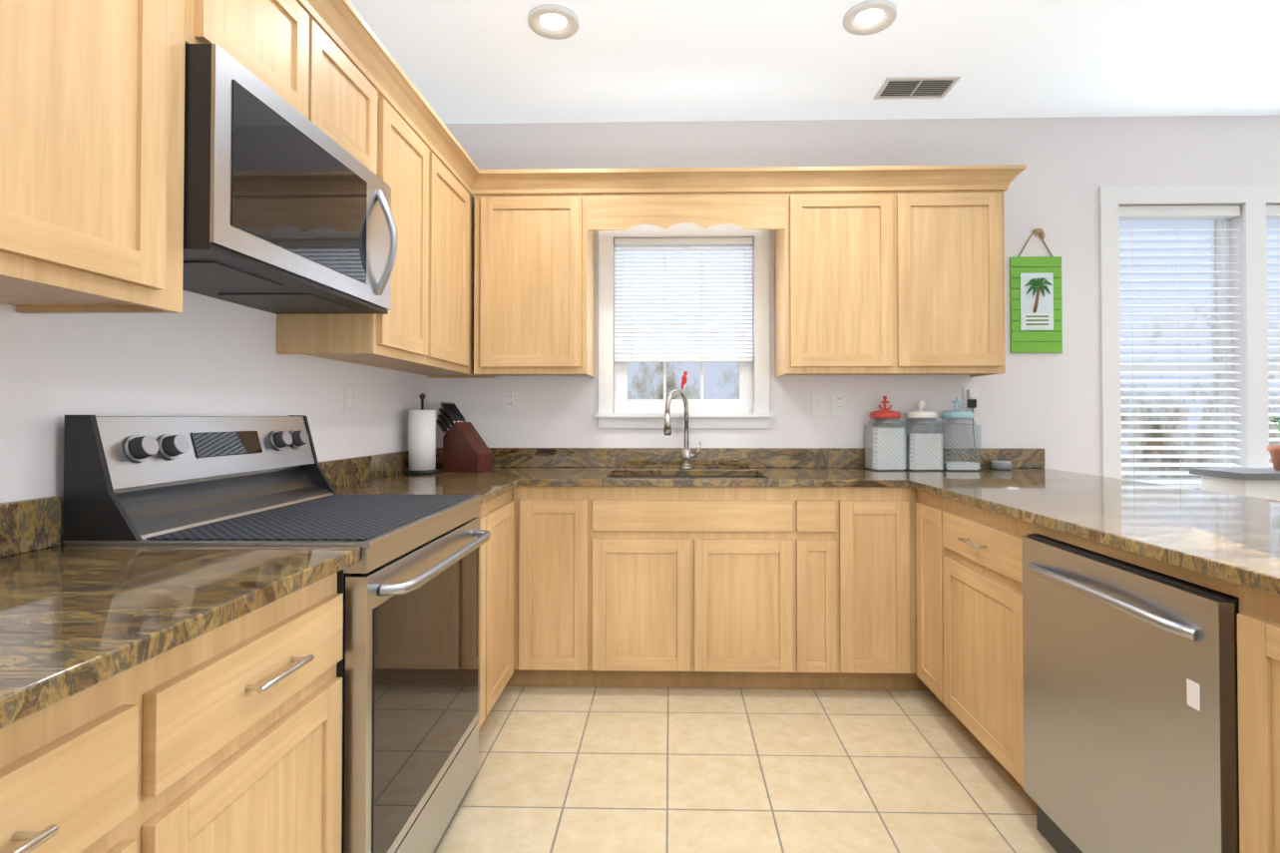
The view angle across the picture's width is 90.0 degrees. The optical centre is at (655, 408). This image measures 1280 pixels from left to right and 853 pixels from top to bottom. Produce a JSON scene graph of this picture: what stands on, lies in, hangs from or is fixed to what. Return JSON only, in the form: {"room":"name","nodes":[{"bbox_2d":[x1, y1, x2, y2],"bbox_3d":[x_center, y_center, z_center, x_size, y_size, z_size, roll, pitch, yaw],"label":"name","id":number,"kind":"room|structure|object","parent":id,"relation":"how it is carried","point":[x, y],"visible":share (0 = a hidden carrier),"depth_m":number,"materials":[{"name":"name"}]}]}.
{"room":"kitchen","nodes":[
{"label":"kitchen","id":0,"kind":"room"},
{"bbox_2d":[0,289,427,545],"bbox_3d":[-1.308,-0.172,0.486,0.120,2.700,5.990,0,-1,1],"label":"wall","id":1,"kind":"structure","parent":0,"point":[203,355],"depth_m":1.62,"materials":[{"name":"paint"}]},
{"bbox_2d":[0,0,207,313],"bbox_3d":[-1.069,-0.663,0.952,0.331,0.926,0.593,0,-1,1],"label":"upper cabinet","id":2,"kind":"object","parent":1,"relation":"attached to","point":[92,92],"depth_m":1.05,"materials":[{"name":"brown wood"}]},
{"bbox_2d":[207,0,387,183],"bbox_3d":[-1.052,-0.920,1.650,0.331,0.394,0.794,0,-1,1],"label":"upper cabinet","id":3,"kind":"object","parent":1,"relation":"attached to","point":[315,55],"depth_m":1.69,"materials":[{"name":"brown wood"}]},
{"bbox_2d":[182,43,398,314],"bbox_3d":[-1.002,-0.504,1.644,0.429,0.406,0.786,0,-1,1],"label":"microwave","id":4,"kind":"object","parent":3,"relation":"attached to","point":[286,208],"visible":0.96,"depth_m":1.47,"materials":[{"name":"silver metal"}]},
{"bbox_2d":[343,382,355,412],"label":"electrical outlet","id":5,"kind":"object","parent":1,"relation":"attached to","point":[349,388],"depth_m":2.50,"materials":[{"name":"white plastic"}]},
{"bbox_2d":[276,59,442,367],"bbox_3d":[-1.037,-0.646,2.293,0.331,0.926,0.498,0,-1,1],"label":"upper cabinet","id":6,"kind":"object","parent":1,"relation":"attached to","point":[410,334],"depth_m":2.27,"materials":[{"name":"brown wood"}]},
{"bbox_2d":[381,131,474,375],"bbox_3d":[-1.029,-0.641,2.676,0.331,0.926,0.552,0,-1,1],"label":"upper cabinet","id":7,"kind":"object","parent":1,"relation":"attached to","point":[458,174],"depth_m":2.82,"materials":[{"name":"brown wood"}]},
{"bbox_2d":[431,685,1057,852],"bbox_3d":[1.401,1.207,0.405,5.540,0.060,5.990,0,-1,1],"label":"floor","id":8,"kind":"structure","parent":0,"point":[591,769],"depth_m":2.08,"materials":[{"name":"tile"}]},
{"bbox_2d":[0,632,207,852],"bbox_3d":[-0.940,0.741,0.579,0.606,0.876,0.579,0,-1,1],"label":"base cabinet","id":9,"kind":"object","parent":8,"relation":"on","point":[119,764],"depth_m":0.76,"materials":[{"name":"brown wood"}]},
{"bbox_2d":[0,483,375,729],"bbox_3d":[-0.927,0.233,0.495,0.634,0.130,1.597,0,-1,1],"label":"countertop","id":10,"kind":"structure","parent":9,"relation":"on","point":[74,620],"depth_m":0.95,"materials":[{"name":"stone"}]},
{"bbox_2d":[207,571,343,852],"bbox_3d":[-0.930,0.747,1.008,0.606,0.876,0.558,0,-1,1],"label":"base cabinet","id":11,"kind":"object","parent":8,"relation":"on","point":[226,737],"depth_m":1.07,"materials":[{"name":"brown wood"}]},
{"bbox_2d":[62,415,490,852],"bbox_3d":[-0.853,0.606,1.681,0.690,1.175,0.780,0,-1,1],"label":"range","id":12,"kind":"object","parent":8,"relation":"on","point":[408,663],"visible":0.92,"depth_m":1.50,"materials":[{"name":"silver metal"}]},
{"bbox_2d":[476,489,514,728],"bbox_3d":[-0.897,0.765,2.396,0.606,0.876,0.647,0,-1,1],"label":"base cabinet","id":13,"kind":"object","parent":8,"relation":"on","point":[497,515],"depth_m":2.42,"materials":[{"name":"brown wood"}]},
{"bbox_2d":[318,451,530,504],"bbox_3d":[-0.871,0.257,2.372,0.660,0.130,0.587,0,-1,1],"label":"countertop","id":14,"kind":"structure","parent":13,"relation":"on","point":[510,471],"depth_m":2.61,"materials":[{"name":"stone"}]},
{"bbox_2d":[404,393,439,473],"bbox_3d":[-1.080,0.115,2.968,0.156,0.368,0.156,0,-1,1],"label":"paper towel holder","id":15,"kind":"object","parent":14,"relation":"on","point":[422,441],"visible":1,"depth_m":2.92,"materials":[{"name":"white paper"}]},
{"bbox_2d":[435,402,491,472],"bbox_3d":[-0.925,0.134,3.077,0.265,0.331,0.109,0,-1,23],"label":"knife block","id":16,"kind":"object","parent":14,"relation":"on","point":[466,448],"visible":1,"depth_m":3.03,"materials":[{"name":"brown wood"}]},
{"bbox_2d":[505,485,533,686],"bbox_3d":[-0.849,0.773,3.003,0.675,0.876,0.606,0,-1,1],"label":"base cabinet","id":17,"kind":"object","parent":8,"relation":"on","point":[523,496],"depth_m":2.70,"materials":[{"name":"brown wood"}]},
{"bbox_2d":[533,485,621,686],"bbox_3d":[-0.384,0.772,2.992,0.366,0.876,0.606,0,-1,1],"label":"base cabinet","id":18,"kind":"object","parent":8,"relation":"on","point":[577,530],"depth_m":2.70,"materials":[{"name":"brown wood"}]},
{"bbox_2d":[609,533,797,688],"bbox_3d":[0.163,0.935,2.977,0.845,0.550,0.606,0,-1,1],"label":"base cabinet","id":19,"kind":"object","parent":8,"relation":"on","point":[735,587],"depth_m":2.68,"materials":[{"name":"brown wood"}]},
{"bbox_2d":[757,486,860,689],"bbox_3d":[0.680,0.772,2.968,0.308,0.876,0.606,0,-1,1],"label":"base cabinet","id":20,"kind":"object","parent":8,"relation":"on","point":[815,528],"depth_m":2.67,"materials":[{"name":"brown wood"}]},
{"bbox_2d":[856,486,916,689],"bbox_3d":[0.891,0.772,2.963,0.349,0.876,0.606,0,-1,1],"label":"base cabinet","id":21,"kind":"object","parent":8,"relation":"on","point":[886,516],"depth_m":2.67,"materials":[{"name":"brown wood"}]},
{"bbox_2d":[912,487,930,690],"bbox_3d":[1.467,0.772,2.949,0.916,0.876,0.606,0,-1,1],"label":"base cabinet","id":22,"kind":"object","parent":8,"relation":"on","point":[920,684],"depth_m":2.74,"materials":[{"name":"brown wood"}]},
{"bbox_2d":[399,447,1095,486],"bbox_3d":[0.387,0.265,2.960,3.147,0.130,0.647,0,-1,1],"label":"countertop","id":23,"kind":"structure","parent":22,"relation":"on","point":[550,467],"depth_m":3.23,"materials":[{"name":"stone"}]},
{"bbox_2d":[663,389,700,468],"bbox_3d":[0.133,0.103,3.124,0.183,0.396,0.191,0,-1,1],"label":"faucet","id":24,"kind":"object","parent":23,"relation":"on","point":[686,455],"visible":1,"depth_m":3.17,"materials":[{"name":"silver metal"}]},
{"bbox_2d":[611,475,758,477],"bbox_3d":[0.140,0.418,2.937,0.732,0.172,0.429,0,-1,1],"label":"sink","id":25,"kind":"object","parent":23,"relation":"in","point":[684,477],"visible":0.06,"depth_m":3.14,"materials":[{"name":"silver metal"}]},
{"bbox_2d":[863,396,907,470],"bbox_3d":[1.133,0.119,3.153,0.168,0.364,0.168,0,-1,1],"label":"canister","id":26,"kind":"object","parent":23,"relation":"on","point":[885,449],"visible":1,"depth_m":3.07,"materials":[{"name":"clear glass"}]},
{"bbox_2d":[900,400,944,470],"bbox_3d":[1.309,0.130,3.148,0.168,0.343,0.168,0,-1,1],"label":"canister","id":27,"kind":"object","parent":23,"relation":"on","point":[926,450],"visible":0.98,"depth_m":3.07,"materials":[{"name":"clear glass"}]},
{"bbox_2d":[934,397,981,470],"bbox_3d":[1.485,0.122,3.144,0.168,0.358,0.168,0,-1,1],"label":"canister","id":28,"kind":"object","parent":23,"relation":"on","point":[953,464],"visible":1,"depth_m":3.08,"materials":[{"name":"clear glass"}]},
{"bbox_2d":[990,460,1012,469],"bbox_3d":[1.715,0.282,3.171,0.094,0.039,0.094,0,-1,1],"label":"speaker","id":29,"kind":"object","parent":23,"relation":"on","point":[1002,465],"visible":0.96,"depth_m":3.14},
{"bbox_2d":[915,489,1211,793],"bbox_3d":[1.368,0.763,2.239,0.606,0.876,0.856,0,-1,1],"label":"base cabinet","id":30,"kind":"object","parent":8,"relation":"on","point":[969,572],"depth_m":2.11,"materials":[{"name":"brown wood"}]},
{"bbox_2d":[1021,533,1239,852],"bbox_3d":[1.310,0.772,1.481,0.652,0.838,0.655,0,-1,1],"label":"dishwasher","id":31,"kind":"object","parent":8,"relation":"on","point":[1130,713],"visible":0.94,"depth_m":1.40,"materials":[{"name":"silver metal"}]},
{"bbox_2d":[1189,467,1279,500],"bbox_3d":[3.035,0.747,2.909,0.950,0.925,0.300,0,-1,1],"label":"console table","id":32,"kind":"object","parent":8,"relation":"on","point":[1262,483],"visible":0.19,"depth_m":2.84,"materials":[{"name":"white wood"}]},
{"bbox_2d":[1266,418,1279,469],"bbox_3d":[2.905,0.143,2.938,0.164,0.282,0.149,0,-1,1],"label":"plant pot","id":33,"kind":"object","parent":32,"relation":"on","point":[1274,451],"visible":1,"depth_m":2.93,"materials":[{"name":"ceramic"}]},
{"bbox_2d":[1211,576,1279,852],"bbox_3d":[1.340,0.747,1.049,0.606,0.876,0.201,0,-1,1],"label":"base cabinet","id":34,"kind":"object","parent":8,"relation":"on","point":[1258,618],"depth_m":1.11,"materials":[{"name":"brown wood"}]},
{"bbox_2d":[901,475,1279,596],"bbox_3d":[1.469,0.299,1.766,0.927,0.030,1.690,0,-1,1],"label":"countertop","id":35,"kind":"structure","parent":34,"relation":"on","point":[1231,538],"depth_m":1.71,"materials":[{"name":"stone"}]},
{"bbox_2d":[349,0,1279,123],"bbox_3d":[1.401,-1.553,0.441,5.540,0.060,5.990,0,-1,1],"label":"ceiling","id":36,"kind":"structure","parent":0,"point":[484,61],"depth_m":2.74,"materials":[{"name":"paint"}]},
{"bbox_2d":[527,3,578,39],"bbox_3d":[-0.392,-1.486,2.468,0.196,0.020,0.196,0,-1,1],"label":"recessed light","id":37,"kind":"object","parent":36,"relation":"in","point":[554,21],"visible":0.98,"depth_m":2.46,"materials":[{"name":"white plastic"}]},
{"bbox_2d":[843,0,896,35],"bbox_3d":[0.818,-1.487,2.440,0.196,0.020,0.196,0,-1,1],"label":"recessed light","id":38,"kind":"object","parent":36,"relation":"in","point":[868,17],"visible":0.96,"depth_m":2.44,"materials":[{"name":"white plastic"}]},
{"bbox_2d":[873,75,960,99],"bbox_3d":[1.210,-1.484,2.971,0.330,0.010,0.190,0,-1,1],"label":"ceiling vent","id":39,"kind":"object","parent":36,"relation":"in","point":[937,87],"visible":1,"depth_m":2.97,"materials":[{"name":"white metal"}]},
{"bbox_2d":[427,114,1279,489],"bbox_3d":[1.469,-0.135,3.342,5.300,2.700,0.150,0,-1,1],"label":"wall","id":40,"kind":"structure","parent":0,"point":[1049,402],"depth_m":3.27,"materials":[{"name":"paint"}]},
{"bbox_2d":[502,390,516,413],"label":"electrical outlet","id":41,"kind":"object","parent":40,"relation":"attached to","point":[509,396],"depth_m":3.31,"materials":[{"name":"white plastic"}]},
{"bbox_2d":[474,167,598,378],"bbox_3d":[-0.582,-0.635,3.153,0.532,0.926,0.330,0,-1,1],"label":"upper cabinet","id":42,"kind":"object","parent":40,"relation":"attached to","point":[535,229],"depth_m":2.99,"materials":[{"name":"brown wood"}]},
{"bbox_2d":[594,223,773,427],"bbox_3d":[0.147,-0.429,3.332,0.907,1.063,0.150,0,-1,1],"label":"kitchen window","id":43,"kind":"structure","parent":40,"relation":"in","point":[702,413],"depth_m":3.29,"materials":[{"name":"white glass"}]},
{"bbox_2d":[614,237,753,362],"bbox_3d":[0.147,-0.562,3.329,0.715,0.640,0.034,0,-1,1],"label":"window blind","id":44,"kind":"object","parent":43,"relation":"attached to","point":[713,357],"visible":0.88,"depth_m":3.33,"materials":[{"name":"white plastic"}]},
{"bbox_2d":[811,393,826,415],"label":"electrical outlet","id":45,"kind":"object","parent":40,"relation":"attached to","point":[818,399],"depth_m":3.27,"materials":[{"name":"white plastic"}]},
{"bbox_2d":[832,392,846,415],"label":"electrical outlet","id":46,"kind":"object","parent":40,"relation":"attached to","point":[838,398],"depth_m":3.27,"materials":[{"name":"white plastic"}]},
{"bbox_2d":[770,164,1009,377],"bbox_3d":[1.112,-0.635,3.113,1.009,0.926,0.330,0,-1,1],"label":"upper cabinet","id":47,"kind":"object","parent":40,"relation":"attached to","point":[888,269],"depth_m":2.95,"materials":[{"name":"brown wood"}]},
{"bbox_2d":[962,387,977,413],"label":"electrical outlet","id":48,"kind":"object","parent":40,"relation":"attached to","point":[970,398],"depth_m":3.26,"materials":[{"name":"white plastic"}]},
{"bbox_2d":[972,418,990,464],"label":"power cord","id":49,"kind":"object","parent":48,"relation":"attached to","point":[973,418],"depth_m":3.23,"materials":[{"name":"black plastic"}]},
{"bbox_2d":[1009,228,1062,353],"bbox_3d":[1.935,-0.599,3.246,0.253,0.632,0.030,0,-1,1],"label":"framed picture","id":50,"kind":"object","parent":40,"relation":"attached to","point":[1036,299],"visible":1,"depth_m":3.25,"materials":[{"name":"wood"}]},
{"bbox_2d":[1098,184,1279,479],"bbox_3d":[3.028,-0.310,3.273,1.566,1.628,0.170,0,-1,1],"label":"dining window","id":51,"kind":"structure","parent":40,"relation":"in","point":[1254,200],"depth_m":3.23,"materials":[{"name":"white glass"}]},
{"bbox_2d":[1118,204,1242,488],"bbox_3d":[2.663,-0.312,3.278,0.614,1.440,0.058,0,-1,1],"label":"window blind","id":52,"kind":"object","parent":51,"relation":"attached to","point":[1177,213],"visible":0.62,"depth_m":3.26,"materials":[{"name":"white plastic"}]},
{"bbox_2d":[1266,204,1279,466],"bbox_3d":[3.393,-0.312,3.261,0.614,1.440,0.058,0,-1,1],"label":"window blind","id":53,"kind":"object","parent":51,"relation":"attached to","point":[1272,211],"visible":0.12,"depth_m":3.25,"materials":[{"name":"white plastic"}]},
{"label":"outside","id":54,"kind":"structure","parent":0,"visible":0},
{"bbox_2d":[622,219,1279,477],"bbox_3d":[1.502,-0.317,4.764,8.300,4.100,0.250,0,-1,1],"label":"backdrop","id":55,"kind":"structure","parent":54,"point":[677,369],"depth_m":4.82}
]}

